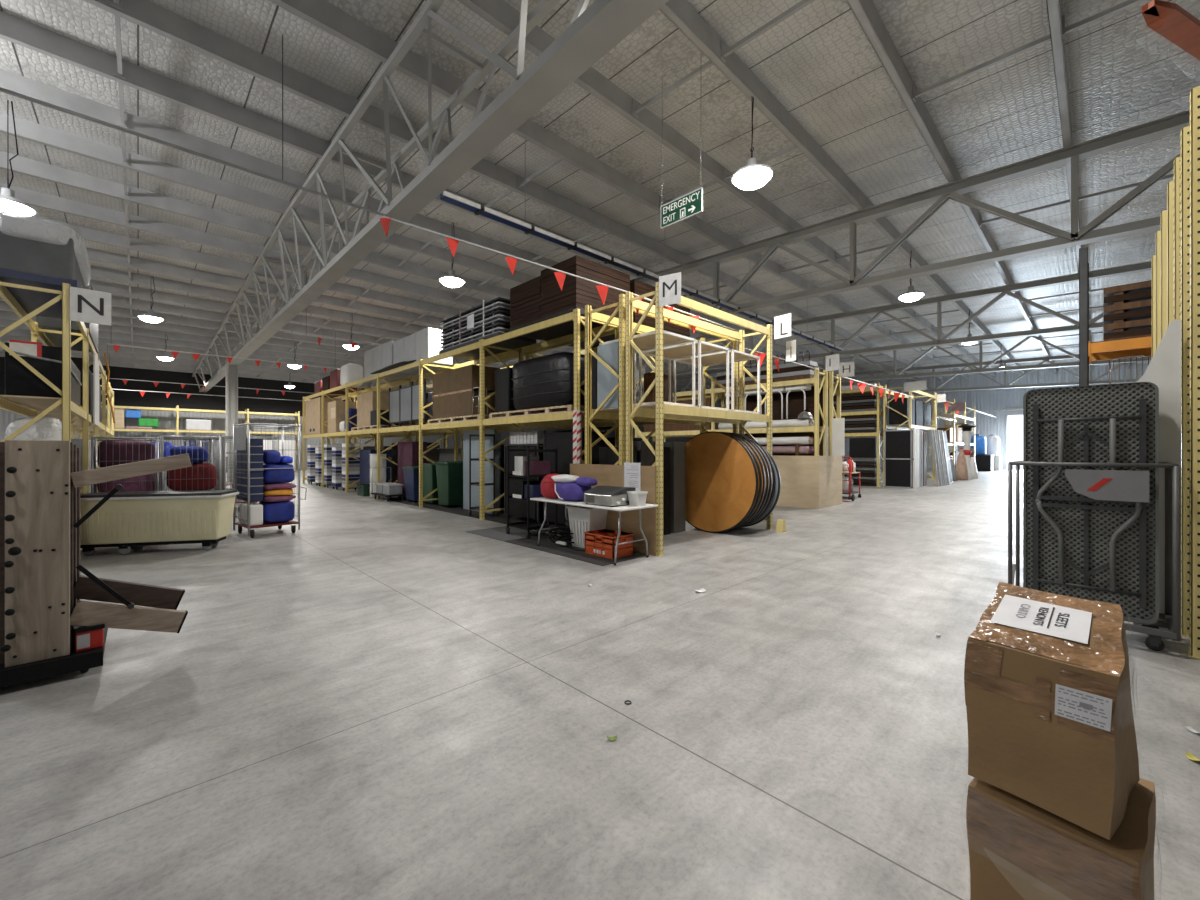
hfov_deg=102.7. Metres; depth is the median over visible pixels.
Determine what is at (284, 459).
bag
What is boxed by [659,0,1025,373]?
roof beam
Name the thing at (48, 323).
load
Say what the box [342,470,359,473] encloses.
dish rack
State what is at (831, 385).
rack
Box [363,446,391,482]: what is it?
load
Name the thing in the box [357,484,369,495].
plastic crate
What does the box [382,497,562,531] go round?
floor mat
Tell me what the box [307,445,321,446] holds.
tray
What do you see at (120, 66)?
beam
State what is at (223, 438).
roll cage
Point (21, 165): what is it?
ceiling beam
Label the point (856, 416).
board
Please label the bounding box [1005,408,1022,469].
door frame
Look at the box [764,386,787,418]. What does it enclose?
bench
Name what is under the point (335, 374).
storage box
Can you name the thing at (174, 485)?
bag
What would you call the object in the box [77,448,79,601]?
tabletop
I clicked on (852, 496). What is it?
hand truck
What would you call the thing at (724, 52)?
ceiling beam
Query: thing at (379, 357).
base cabinet
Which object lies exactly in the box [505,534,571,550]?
floor mat
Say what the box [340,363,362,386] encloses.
load
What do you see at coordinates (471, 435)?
shelf
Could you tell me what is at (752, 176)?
light
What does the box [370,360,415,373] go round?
tarpaulin
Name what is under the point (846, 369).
aisle sign
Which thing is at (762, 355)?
bunting
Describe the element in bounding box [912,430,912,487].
panel
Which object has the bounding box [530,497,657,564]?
trestle table
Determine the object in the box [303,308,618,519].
rack
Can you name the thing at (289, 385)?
light
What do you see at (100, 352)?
beam
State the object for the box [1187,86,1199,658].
rack
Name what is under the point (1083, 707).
print
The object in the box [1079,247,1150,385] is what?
rack
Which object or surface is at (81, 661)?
dolly
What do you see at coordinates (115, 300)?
roof beam
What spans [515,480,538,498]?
box
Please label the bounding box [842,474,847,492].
canister
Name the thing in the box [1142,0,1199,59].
plank
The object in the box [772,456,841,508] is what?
guard
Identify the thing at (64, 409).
rack
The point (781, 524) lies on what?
block
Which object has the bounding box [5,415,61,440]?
sack
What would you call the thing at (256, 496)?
tray
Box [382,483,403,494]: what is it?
tub
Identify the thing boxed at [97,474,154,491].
bag
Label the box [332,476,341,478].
dish rack
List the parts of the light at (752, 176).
cord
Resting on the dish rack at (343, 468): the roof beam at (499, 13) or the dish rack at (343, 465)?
the dish rack at (343, 465)
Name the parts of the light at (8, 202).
cord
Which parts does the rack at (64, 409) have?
post, post, post, post, beige panel, post, post, post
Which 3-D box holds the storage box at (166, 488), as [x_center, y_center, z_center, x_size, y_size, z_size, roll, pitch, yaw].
[-8.715,0.890,9.518,0.600,1.220,0.500,0,0,0]
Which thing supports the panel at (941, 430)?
on the floor
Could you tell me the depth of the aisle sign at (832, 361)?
12.11 m
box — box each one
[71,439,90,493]
[114,408,123,428]
[125,410,140,418]
[125,426,151,428]
[131,439,182,446]
[138,418,157,426]
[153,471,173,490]
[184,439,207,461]
[185,419,210,430]
[253,423,277,431]
[263,440,293,465]
[305,397,341,434]
[314,380,336,395]
[322,376,345,393]
[328,401,355,432]
[330,369,356,391]
[360,450,387,483]
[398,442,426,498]
[432,364,499,418]
[515,456,538,475]
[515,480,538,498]
[524,484,543,498]
[525,461,549,475]
[596,538,625,549]
[937,428,952,441]
[944,425,961,442]
[949,452,958,467]
[964,582,1139,839]
[966,778,1155,899]
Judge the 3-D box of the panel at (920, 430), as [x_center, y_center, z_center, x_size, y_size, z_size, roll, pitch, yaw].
[13.005,0.340,19.541,0.210,2.320,0.085,0,0,-44]
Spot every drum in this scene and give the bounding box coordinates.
[345,408,356,430]
[370,454,386,467]
[370,468,386,482]
[370,483,382,497]
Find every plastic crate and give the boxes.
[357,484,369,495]
[584,529,633,558]
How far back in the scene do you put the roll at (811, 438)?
12.70 m
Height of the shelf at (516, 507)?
1.614 m
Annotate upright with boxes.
[1151,255,1155,358]
[1156,230,1160,348]
[1161,210,1166,338]
[1167,181,1172,326]
[1173,157,1179,319]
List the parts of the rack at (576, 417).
post, post, post, post, post, post, post, post, post, post, post, post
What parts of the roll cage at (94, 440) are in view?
post, wire panel, post, rail, post, post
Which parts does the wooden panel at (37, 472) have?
clamp knob, clamp knob, clamp knob, clamp knob, clamp knob, clamp knob, clamp knob, clamp knob, clamp knob, clamp knob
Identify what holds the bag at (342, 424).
on the rack at (576, 417)
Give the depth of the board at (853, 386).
20.35 m
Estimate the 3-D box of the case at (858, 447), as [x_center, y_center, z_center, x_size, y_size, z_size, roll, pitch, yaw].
[10.642,-0.085,21.066,0.650,0.830,2.800,0,0,-44]
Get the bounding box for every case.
[71,357,92,416]
[370,410,401,425]
[544,428,605,523]
[592,354,615,412]
[599,447,636,464]
[617,441,653,465]
[644,372,672,408]
[644,398,715,431]
[654,442,684,532]
[654,447,669,534]
[849,438,876,457]
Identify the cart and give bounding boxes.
[1008,461,1180,650]
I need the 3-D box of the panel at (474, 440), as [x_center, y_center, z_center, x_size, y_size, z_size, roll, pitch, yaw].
[-2.944,0.507,11.684,0.060,1.974,1.480,0,0,-44]
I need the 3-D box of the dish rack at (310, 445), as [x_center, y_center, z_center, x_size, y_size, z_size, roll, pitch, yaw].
[-12.523,-0.178,21.118,0.512,0.122,0.512,0,0,-44]
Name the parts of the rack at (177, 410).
post, post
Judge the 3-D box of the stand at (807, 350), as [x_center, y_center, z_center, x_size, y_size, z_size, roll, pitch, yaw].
[4.917,-2.506,13.495,0.100,0.322,2.029,0,0,-44]
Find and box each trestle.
[70,453,191,487]
[70,600,187,632]
[73,575,184,609]
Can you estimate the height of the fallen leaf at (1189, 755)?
0.020 m
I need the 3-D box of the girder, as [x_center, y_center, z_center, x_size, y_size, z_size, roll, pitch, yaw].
[-8.665,-4.865,13.532,1.100,1.930,52.486,0,0,-44]
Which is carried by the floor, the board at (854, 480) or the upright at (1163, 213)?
the upright at (1163, 213)
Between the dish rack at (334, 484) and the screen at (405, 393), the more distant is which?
the dish rack at (334, 484)
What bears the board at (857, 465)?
in the rack at (877, 412)
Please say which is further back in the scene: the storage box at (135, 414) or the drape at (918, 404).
the storage box at (135, 414)
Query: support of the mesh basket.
on the shelf at (516, 507)
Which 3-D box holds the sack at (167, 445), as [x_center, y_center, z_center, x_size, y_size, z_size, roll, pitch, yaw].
[-8.714,0.049,9.533,0.505,0.462,0.409,0,0,0]
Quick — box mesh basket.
[509,427,556,443]
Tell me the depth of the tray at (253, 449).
8.25 m
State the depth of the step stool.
10.87 m
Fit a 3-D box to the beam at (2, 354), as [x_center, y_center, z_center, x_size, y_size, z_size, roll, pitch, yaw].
[-14.703,-5.183,42.679,56.000,0.320,0.105,0,0,-44]
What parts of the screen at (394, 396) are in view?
post, pane, post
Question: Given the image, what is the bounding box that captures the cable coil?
[548,523,584,550]
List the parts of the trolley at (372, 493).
handle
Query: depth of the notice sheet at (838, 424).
12.79 m
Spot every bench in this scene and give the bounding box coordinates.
[745,388,765,413]
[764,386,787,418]
[785,384,810,418]
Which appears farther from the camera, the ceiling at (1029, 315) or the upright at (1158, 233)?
the ceiling at (1029, 315)
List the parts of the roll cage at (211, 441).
rail, post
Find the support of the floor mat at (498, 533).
on the floor
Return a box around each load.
[0,210,90,318]
[3,339,81,406]
[36,282,97,352]
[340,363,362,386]
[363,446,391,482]
[392,443,439,482]
[402,399,427,425]
[428,392,449,422]
[428,448,460,462]
[495,352,584,412]
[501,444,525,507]
[606,437,642,446]
[636,358,644,402]
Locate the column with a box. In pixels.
[226,364,237,482]
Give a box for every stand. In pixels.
[599,330,694,406]
[639,340,728,410]
[674,349,759,413]
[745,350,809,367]
[795,444,806,455]
[975,455,994,471]
[995,455,1001,470]
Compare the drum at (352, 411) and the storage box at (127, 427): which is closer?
the drum at (352, 411)
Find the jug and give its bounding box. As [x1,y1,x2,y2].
[241,502,262,525]
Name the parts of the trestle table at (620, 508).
leg, leg, leg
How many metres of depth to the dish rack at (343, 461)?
17.39 m
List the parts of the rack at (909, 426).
post, post, post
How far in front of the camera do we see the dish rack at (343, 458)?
17.37 m
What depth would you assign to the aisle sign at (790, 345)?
9.04 m
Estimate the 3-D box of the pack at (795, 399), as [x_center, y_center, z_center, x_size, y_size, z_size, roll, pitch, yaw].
[5.042,-1.130,13.942,0.280,1.340,2.900,0,0,-44]
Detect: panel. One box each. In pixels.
[0,440,69,667]
[357,391,388,426]
[463,429,495,513]
[597,342,618,408]
[884,429,911,488]
[912,428,915,487]
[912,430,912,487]
[916,428,917,487]
[918,429,919,486]
[920,430,920,486]
[921,430,922,486]
[930,430,939,485]
[933,430,941,485]
[935,430,943,485]
[937,430,945,485]
[939,430,947,484]
[941,430,949,484]
[943,431,952,483]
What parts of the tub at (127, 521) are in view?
frame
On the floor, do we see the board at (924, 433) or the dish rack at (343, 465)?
the board at (924, 433)
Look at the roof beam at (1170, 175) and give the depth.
11.16 m
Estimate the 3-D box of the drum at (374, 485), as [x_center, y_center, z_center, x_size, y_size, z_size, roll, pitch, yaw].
[-7.082,1.270,15.320,0.490,0.459,0.490,0,0,-44]
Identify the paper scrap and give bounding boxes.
[1185,726,1198,732]
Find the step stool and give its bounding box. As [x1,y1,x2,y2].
[472,387,487,414]
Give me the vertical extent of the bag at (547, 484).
0.383 m
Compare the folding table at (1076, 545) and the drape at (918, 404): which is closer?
the folding table at (1076, 545)
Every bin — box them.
[402,466,418,500]
[423,463,438,503]
[435,461,462,505]
[566,505,607,548]
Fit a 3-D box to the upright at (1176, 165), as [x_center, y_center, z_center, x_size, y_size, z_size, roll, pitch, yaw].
[5.450,-0.540,3.927,0.115,4.080,0.990,0,0,-44]
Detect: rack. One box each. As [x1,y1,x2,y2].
[0,281,113,493]
[101,405,299,469]
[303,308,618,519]
[307,444,321,446]
[324,444,340,446]
[324,459,331,462]
[332,330,654,481]
[332,447,341,449]
[332,450,341,452]
[332,453,341,456]
[332,457,341,459]
[332,460,341,462]
[332,463,341,465]
[332,466,341,469]
[332,469,341,472]
[332,473,341,475]
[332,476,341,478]
[332,479,341,482]
[332,482,341,485]
[342,443,360,446]
[342,447,360,449]
[342,450,359,453]
[342,454,359,456]
[342,457,359,459]
[342,460,359,463]
[342,464,359,466]
[342,467,359,470]
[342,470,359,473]
[342,474,359,477]
[342,477,359,480]
[342,481,359,483]
[585,294,737,464]
[625,282,772,555]
[635,367,827,455]
[652,371,840,455]
[828,383,886,486]
[883,386,936,486]
[933,399,974,476]
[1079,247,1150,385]
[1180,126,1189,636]
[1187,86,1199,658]
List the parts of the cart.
post, post, rail, plate, frame, post, post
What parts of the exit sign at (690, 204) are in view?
chain, panel, chain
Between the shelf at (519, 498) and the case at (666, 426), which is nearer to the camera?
the shelf at (519, 498)
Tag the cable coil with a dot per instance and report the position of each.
(562, 531)
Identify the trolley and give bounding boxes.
[371,467,405,501]
[468,434,495,517]
[506,446,558,538]
[842,465,860,499]
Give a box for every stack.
[439,297,535,359]
[509,255,629,340]
[567,279,689,353]
[1103,280,1150,340]
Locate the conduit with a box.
[0,35,386,215]
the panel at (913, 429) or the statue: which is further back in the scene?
the statue
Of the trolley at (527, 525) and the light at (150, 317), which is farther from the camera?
the light at (150, 317)
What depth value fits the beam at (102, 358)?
29.81 m
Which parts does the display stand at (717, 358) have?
post, post, panel, rail, post, rail, post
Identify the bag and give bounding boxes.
[97,439,154,467]
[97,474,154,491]
[166,463,216,490]
[170,446,208,462]
[259,501,294,522]
[263,450,280,463]
[263,463,293,482]
[279,456,292,463]
[339,421,345,431]
[541,474,560,497]
[551,474,596,500]
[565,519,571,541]
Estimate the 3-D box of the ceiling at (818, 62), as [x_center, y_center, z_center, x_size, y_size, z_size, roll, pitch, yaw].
[2.249,-5.785,25.064,56.600,0.969,51.600,0,0,-44]
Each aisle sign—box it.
[70,287,110,325]
[659,272,680,305]
[774,313,790,338]
[786,340,795,361]
[826,354,838,371]
[839,362,853,376]
[904,380,925,391]
[937,394,945,402]
[951,402,964,411]
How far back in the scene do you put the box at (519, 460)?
8.45 m
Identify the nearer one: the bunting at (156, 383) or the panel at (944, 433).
the panel at (944, 433)
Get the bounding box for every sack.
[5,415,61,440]
[152,441,176,458]
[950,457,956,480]
[955,447,967,479]
[970,455,977,478]
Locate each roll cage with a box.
[91,436,158,492]
[149,435,212,489]
[159,438,198,445]
[160,435,220,490]
[200,440,230,485]
[213,439,231,489]
[221,436,277,502]
[233,423,306,537]
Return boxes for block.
[776,519,786,532]
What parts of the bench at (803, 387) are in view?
leg, leg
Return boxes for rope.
[104,353,114,422]
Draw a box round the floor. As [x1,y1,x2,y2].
[0,465,1199,899]
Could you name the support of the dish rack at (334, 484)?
on the rack dolly
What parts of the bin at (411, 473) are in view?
lid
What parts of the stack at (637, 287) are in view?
panel, panel, panel, panel, panel, panel, panel, panel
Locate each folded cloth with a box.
[263,483,295,489]
[263,489,293,495]
[263,495,295,501]
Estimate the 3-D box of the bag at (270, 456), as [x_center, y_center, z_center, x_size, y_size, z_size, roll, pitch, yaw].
[-5.941,0.126,8.627,0.512,0.248,0.261,0,0,39]
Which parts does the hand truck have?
rail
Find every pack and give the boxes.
[729,386,822,434]
[746,433,822,455]
[828,389,828,426]
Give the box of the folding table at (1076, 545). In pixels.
[1023,382,1158,623]
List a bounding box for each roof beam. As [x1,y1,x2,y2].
[0,11,917,380]
[83,0,942,379]
[90,280,715,387]
[91,265,715,383]
[111,295,705,389]
[269,0,968,378]
[302,0,1144,381]
[458,0,995,376]
[468,174,1172,361]
[654,288,1103,359]
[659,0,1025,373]
[846,0,1057,372]
[1046,0,1089,370]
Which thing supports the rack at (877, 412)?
on the floor
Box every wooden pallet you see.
[351,425,398,430]
[427,414,500,423]
[489,405,584,418]
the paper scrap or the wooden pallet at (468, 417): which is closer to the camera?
the paper scrap
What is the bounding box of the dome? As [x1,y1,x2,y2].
[797,410,813,418]
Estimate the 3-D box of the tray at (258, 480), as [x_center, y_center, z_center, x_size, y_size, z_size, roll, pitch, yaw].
[-6.162,0.541,8.447,0.690,0.134,0.220,0,0,39]
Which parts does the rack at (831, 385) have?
post, post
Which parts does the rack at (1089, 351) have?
post, post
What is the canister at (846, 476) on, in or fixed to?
on the trolley at (859, 495)
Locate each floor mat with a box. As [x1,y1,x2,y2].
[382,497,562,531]
[465,526,547,541]
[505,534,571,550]
[543,545,648,565]
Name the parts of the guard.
panel, panel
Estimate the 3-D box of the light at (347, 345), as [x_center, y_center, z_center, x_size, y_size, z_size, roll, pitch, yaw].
[-10.230,-4.864,19.716,0.640,1.488,0.640,0,0,-44]
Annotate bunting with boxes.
[107,343,432,378]
[109,353,301,400]
[109,368,331,395]
[284,331,507,364]
[380,216,738,332]
[745,348,818,370]
[842,377,912,401]
[944,401,997,417]
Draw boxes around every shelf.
[470,434,493,436]
[470,458,493,460]
[470,482,493,485]
[470,506,493,510]
[504,444,543,522]
[508,449,555,451]
[508,496,533,501]
[508,520,553,529]
[509,473,547,477]
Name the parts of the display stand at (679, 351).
post, post, panel, rail, post, rail, post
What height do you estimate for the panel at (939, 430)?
2.354 m
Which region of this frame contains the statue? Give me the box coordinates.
[958,423,975,479]
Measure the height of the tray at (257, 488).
0.134 m
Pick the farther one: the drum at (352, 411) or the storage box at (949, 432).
the storage box at (949, 432)
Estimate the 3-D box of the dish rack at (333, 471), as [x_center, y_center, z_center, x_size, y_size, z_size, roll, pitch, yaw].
[-9.957,0.806,18.452,0.512,0.122,0.512,0,0,-44]
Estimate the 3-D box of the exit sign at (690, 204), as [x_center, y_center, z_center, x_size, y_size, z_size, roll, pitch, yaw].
[1.229,-4.680,7.289,0.028,2.389,0.770,0,0,-44]
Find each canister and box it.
[842,460,848,472]
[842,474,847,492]
[844,475,852,491]
[846,458,852,471]
[852,459,855,471]
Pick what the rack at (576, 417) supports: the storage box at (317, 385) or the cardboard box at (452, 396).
the storage box at (317, 385)
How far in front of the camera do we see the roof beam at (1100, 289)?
19.57 m
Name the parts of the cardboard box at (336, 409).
torn panel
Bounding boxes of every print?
[626,469,637,486]
[1058,688,1108,727]
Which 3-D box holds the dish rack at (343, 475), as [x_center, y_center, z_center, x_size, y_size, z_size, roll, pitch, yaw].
[-9.091,0.929,17.551,0.512,0.122,0.512,0,0,-44]
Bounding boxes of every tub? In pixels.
[80,490,238,555]
[375,482,390,493]
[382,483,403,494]
[627,491,647,506]
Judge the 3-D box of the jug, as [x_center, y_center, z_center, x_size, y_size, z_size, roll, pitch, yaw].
[-6.100,1.098,8.397,0.560,0.400,0.210,0,0,39]
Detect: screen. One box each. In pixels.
[384,386,399,427]
[395,385,410,426]
[407,378,425,425]
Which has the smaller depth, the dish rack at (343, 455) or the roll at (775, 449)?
the roll at (775, 449)
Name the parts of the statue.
sash, stem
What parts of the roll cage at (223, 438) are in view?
post, wire panel, post, wire panel, rail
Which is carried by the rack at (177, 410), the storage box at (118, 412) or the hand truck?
the storage box at (118, 412)
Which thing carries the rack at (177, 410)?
on the floor
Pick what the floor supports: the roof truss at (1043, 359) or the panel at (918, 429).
the panel at (918, 429)
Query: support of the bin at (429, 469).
on the floor mat at (500, 517)
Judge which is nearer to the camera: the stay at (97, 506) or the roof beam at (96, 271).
the stay at (97, 506)
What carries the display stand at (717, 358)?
on the rack at (659, 410)
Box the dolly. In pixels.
[0,628,107,687]
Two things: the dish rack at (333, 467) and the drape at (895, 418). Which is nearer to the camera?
the dish rack at (333, 467)
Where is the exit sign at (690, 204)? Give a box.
[660,52,702,228]
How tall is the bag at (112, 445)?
0.518 m
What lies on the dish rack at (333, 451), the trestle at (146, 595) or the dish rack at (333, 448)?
the dish rack at (333, 448)
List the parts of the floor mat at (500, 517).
laminate panel, laminate panel, laminate panel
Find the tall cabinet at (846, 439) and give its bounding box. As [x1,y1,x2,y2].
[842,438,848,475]
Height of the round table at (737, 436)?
1.844 m
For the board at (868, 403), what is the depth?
20.24 m
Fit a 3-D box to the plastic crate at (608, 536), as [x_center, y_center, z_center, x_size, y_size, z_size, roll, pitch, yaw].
[0.125,1.338,6.879,0.416,0.300,0.596,0,0,-44]
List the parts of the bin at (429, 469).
lid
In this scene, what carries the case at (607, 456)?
on the floor
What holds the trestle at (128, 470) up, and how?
attached to the tabletop at (2, 444)
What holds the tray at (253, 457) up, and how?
on the tray at (253, 465)
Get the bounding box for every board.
[93,353,98,425]
[717,360,816,376]
[717,365,814,380]
[717,370,813,383]
[717,374,813,387]
[833,383,876,390]
[833,393,876,398]
[833,396,876,401]
[833,399,876,404]
[833,402,876,407]
[833,408,876,412]
[833,415,876,418]
[834,405,876,409]
[845,418,876,421]
[845,421,876,424]
[845,424,876,427]
[845,427,876,430]
[845,430,876,432]
[851,458,876,460]
[851,476,876,479]
[852,473,876,476]
[852,479,876,482]
[853,461,876,463]
[853,482,876,485]
[856,464,876,466]
[856,467,876,469]
[856,470,876,473]
[923,432,926,485]
[1133,319,1180,630]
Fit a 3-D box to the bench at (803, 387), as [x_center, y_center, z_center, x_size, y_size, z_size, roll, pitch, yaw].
[5.340,-1.300,12.939,0.360,0.920,0.580,0,0,-44]
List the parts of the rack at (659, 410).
post, post, post, post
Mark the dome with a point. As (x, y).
(804, 414)
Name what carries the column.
on the floor
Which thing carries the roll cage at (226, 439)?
on the floor
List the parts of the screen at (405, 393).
pane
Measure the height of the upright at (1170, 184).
4.100 m
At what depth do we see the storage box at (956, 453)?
26.74 m
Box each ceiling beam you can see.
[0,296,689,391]
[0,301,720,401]
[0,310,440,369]
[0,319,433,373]
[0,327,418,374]
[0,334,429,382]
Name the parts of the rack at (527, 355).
post, post, post, post, post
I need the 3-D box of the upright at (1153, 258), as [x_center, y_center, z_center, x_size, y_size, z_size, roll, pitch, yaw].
[7.324,-0.475,5.729,0.115,3.950,0.990,0,0,-44]
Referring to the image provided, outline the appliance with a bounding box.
[584,485,634,506]
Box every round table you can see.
[685,431,758,532]
[723,432,765,530]
[726,433,761,530]
[728,432,768,525]
[730,432,772,491]
[739,434,771,527]
[741,434,775,524]
[744,446,780,526]
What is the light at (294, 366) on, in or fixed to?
hanging from the ceiling at (818, 62)
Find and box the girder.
[192,0,668,391]
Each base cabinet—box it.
[364,340,413,382]
[393,327,452,374]
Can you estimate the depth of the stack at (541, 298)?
8.81 m
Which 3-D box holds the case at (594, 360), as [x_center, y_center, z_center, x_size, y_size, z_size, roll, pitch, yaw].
[0.177,-1.135,8.324,0.800,0.930,0.250,0,0,-44]
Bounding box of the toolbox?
[73,624,104,651]
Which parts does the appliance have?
lid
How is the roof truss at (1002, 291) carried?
attached to the wall
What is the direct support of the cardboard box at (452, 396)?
on the wooden pallet at (468, 417)
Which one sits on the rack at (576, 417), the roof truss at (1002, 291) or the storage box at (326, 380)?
the storage box at (326, 380)
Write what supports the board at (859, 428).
on the board at (860, 431)
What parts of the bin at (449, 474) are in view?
lid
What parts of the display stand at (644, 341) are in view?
post, panel, rail, rail, post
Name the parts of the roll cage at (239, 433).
post, grey plate, wire panel, post, wire panel, rail, post, wire panel, post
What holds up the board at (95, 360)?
attached to the rack at (64, 409)
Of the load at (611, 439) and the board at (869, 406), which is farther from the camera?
the board at (869, 406)
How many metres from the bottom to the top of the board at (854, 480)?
0.100 m
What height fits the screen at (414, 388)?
1.250 m
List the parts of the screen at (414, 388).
post, pane, post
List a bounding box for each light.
[0,100,37,216]
[137,276,163,322]
[156,334,173,360]
[284,373,294,387]
[287,343,301,368]
[342,316,358,349]
[439,222,464,287]
[731,97,773,189]
[897,251,924,301]
[962,309,976,344]
[994,348,1008,367]
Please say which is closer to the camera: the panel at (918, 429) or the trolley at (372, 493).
the trolley at (372, 493)
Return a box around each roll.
[718,419,809,428]
[755,437,809,444]
[763,446,809,453]
[780,437,813,444]
[809,446,813,453]
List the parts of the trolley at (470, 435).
post, post, post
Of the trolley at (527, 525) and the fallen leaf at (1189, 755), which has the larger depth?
the trolley at (527, 525)
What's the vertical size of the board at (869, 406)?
0.100 m
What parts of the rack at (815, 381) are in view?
post, post, post, post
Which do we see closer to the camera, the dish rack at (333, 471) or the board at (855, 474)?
the dish rack at (333, 471)
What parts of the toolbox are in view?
plate, lid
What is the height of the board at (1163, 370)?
2.550 m
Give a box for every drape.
[889,397,914,424]
[915,400,922,425]
[923,402,930,426]
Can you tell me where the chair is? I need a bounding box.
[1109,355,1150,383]
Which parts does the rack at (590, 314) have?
post, post, post, post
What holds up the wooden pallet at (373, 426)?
on the rack at (576, 417)
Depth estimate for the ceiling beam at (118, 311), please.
21.50 m
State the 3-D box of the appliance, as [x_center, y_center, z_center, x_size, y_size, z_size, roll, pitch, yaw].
[0.142,0.632,6.660,0.468,0.245,0.580,0,0,-44]
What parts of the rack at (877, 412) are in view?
post, post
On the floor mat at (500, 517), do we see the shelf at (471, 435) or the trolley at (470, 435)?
the trolley at (470, 435)
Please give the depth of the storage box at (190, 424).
30.95 m
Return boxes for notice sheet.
[624,463,639,490]
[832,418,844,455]
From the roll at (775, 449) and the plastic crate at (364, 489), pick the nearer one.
the roll at (775, 449)
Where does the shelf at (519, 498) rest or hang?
attached to the trolley at (527, 525)
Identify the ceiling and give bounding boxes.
[0,0,1199,390]
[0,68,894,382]
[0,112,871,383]
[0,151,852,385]
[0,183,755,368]
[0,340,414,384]
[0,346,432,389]
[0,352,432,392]
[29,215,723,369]
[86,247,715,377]
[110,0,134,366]
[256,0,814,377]
[652,306,1102,370]
[673,332,1102,383]
[673,344,1078,389]
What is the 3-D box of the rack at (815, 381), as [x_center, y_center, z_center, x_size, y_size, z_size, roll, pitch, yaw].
[3.621,-0.310,14.740,0.650,3.620,6.295,0,0,-44]
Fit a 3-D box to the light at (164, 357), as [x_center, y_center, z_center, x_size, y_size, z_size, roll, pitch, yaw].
[-20.084,-4.736,22.169,0.640,1.232,0.640,0,0,-44]
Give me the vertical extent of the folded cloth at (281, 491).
0.117 m
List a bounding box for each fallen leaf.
[607,735,616,740]
[1186,752,1199,761]
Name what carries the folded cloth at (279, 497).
on the bag at (280, 511)
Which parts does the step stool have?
leg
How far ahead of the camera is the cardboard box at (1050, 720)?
1.41 m
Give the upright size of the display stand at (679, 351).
1.092 m
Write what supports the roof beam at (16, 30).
attached to the ceiling at (818, 62)
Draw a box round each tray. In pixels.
[237,446,263,453]
[237,454,263,461]
[237,461,263,469]
[237,469,263,477]
[237,476,263,485]
[237,484,263,493]
[237,492,263,501]
[246,438,263,445]
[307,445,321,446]
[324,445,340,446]
[440,136,843,350]
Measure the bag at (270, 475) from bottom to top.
0.352 m
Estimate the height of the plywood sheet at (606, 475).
1.270 m
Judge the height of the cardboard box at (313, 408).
1.500 m
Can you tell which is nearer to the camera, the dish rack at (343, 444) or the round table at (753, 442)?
the round table at (753, 442)
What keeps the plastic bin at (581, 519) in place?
on the floor mat at (562, 551)
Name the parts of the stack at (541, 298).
panel, panel, panel, panel, panel, panel, panel, panel, panel, panel, panel, panel, panel, panel, panel, panel, panel, panel, panel, panel, panel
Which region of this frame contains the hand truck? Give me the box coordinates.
[842,457,854,501]
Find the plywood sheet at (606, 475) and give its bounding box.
[570,464,655,555]
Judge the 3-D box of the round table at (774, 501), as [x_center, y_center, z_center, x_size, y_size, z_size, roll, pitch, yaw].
[2.700,0.636,9.399,0.091,1.730,1.730,2,-1,-44]
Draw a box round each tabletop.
[0,442,72,663]
[73,444,76,644]
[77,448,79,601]
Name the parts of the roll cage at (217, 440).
post, post, rail, wire panel, post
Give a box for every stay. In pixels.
[73,484,122,527]
[76,565,133,608]
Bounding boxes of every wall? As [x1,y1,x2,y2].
[0,357,634,469]
[638,362,1149,469]
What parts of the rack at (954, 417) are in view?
post, post, post, post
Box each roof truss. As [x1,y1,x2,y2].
[351,110,1189,401]
[636,261,1150,375]
[673,328,1150,391]
[718,354,1138,407]
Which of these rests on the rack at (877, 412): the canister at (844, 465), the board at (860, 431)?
the board at (860, 431)
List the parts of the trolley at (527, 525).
post, post, post, post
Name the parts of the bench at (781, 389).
leg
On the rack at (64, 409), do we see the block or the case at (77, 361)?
the case at (77, 361)
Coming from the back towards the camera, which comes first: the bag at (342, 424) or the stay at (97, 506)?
the bag at (342, 424)
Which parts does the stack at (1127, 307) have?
board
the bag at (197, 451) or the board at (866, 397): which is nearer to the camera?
the bag at (197, 451)
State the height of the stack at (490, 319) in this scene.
0.900 m
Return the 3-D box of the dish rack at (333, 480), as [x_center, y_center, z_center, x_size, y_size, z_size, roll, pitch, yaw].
[-9.957,1.175,18.452,0.512,0.122,0.512,0,0,-44]
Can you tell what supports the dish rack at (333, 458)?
on the dish rack at (333, 461)
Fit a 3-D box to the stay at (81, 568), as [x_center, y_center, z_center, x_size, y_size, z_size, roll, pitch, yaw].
[-3.425,0.949,3.328,0.283,0.352,0.045,0,0,-44]
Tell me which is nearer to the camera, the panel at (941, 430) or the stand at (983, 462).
the panel at (941, 430)
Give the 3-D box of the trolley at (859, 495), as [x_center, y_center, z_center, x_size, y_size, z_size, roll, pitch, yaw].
[7.549,0.969,14.967,1.102,1.062,0.780,0,0,-44]
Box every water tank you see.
[970,434,986,454]
[985,435,999,455]
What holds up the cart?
on the floor
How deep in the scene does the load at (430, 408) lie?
15.38 m

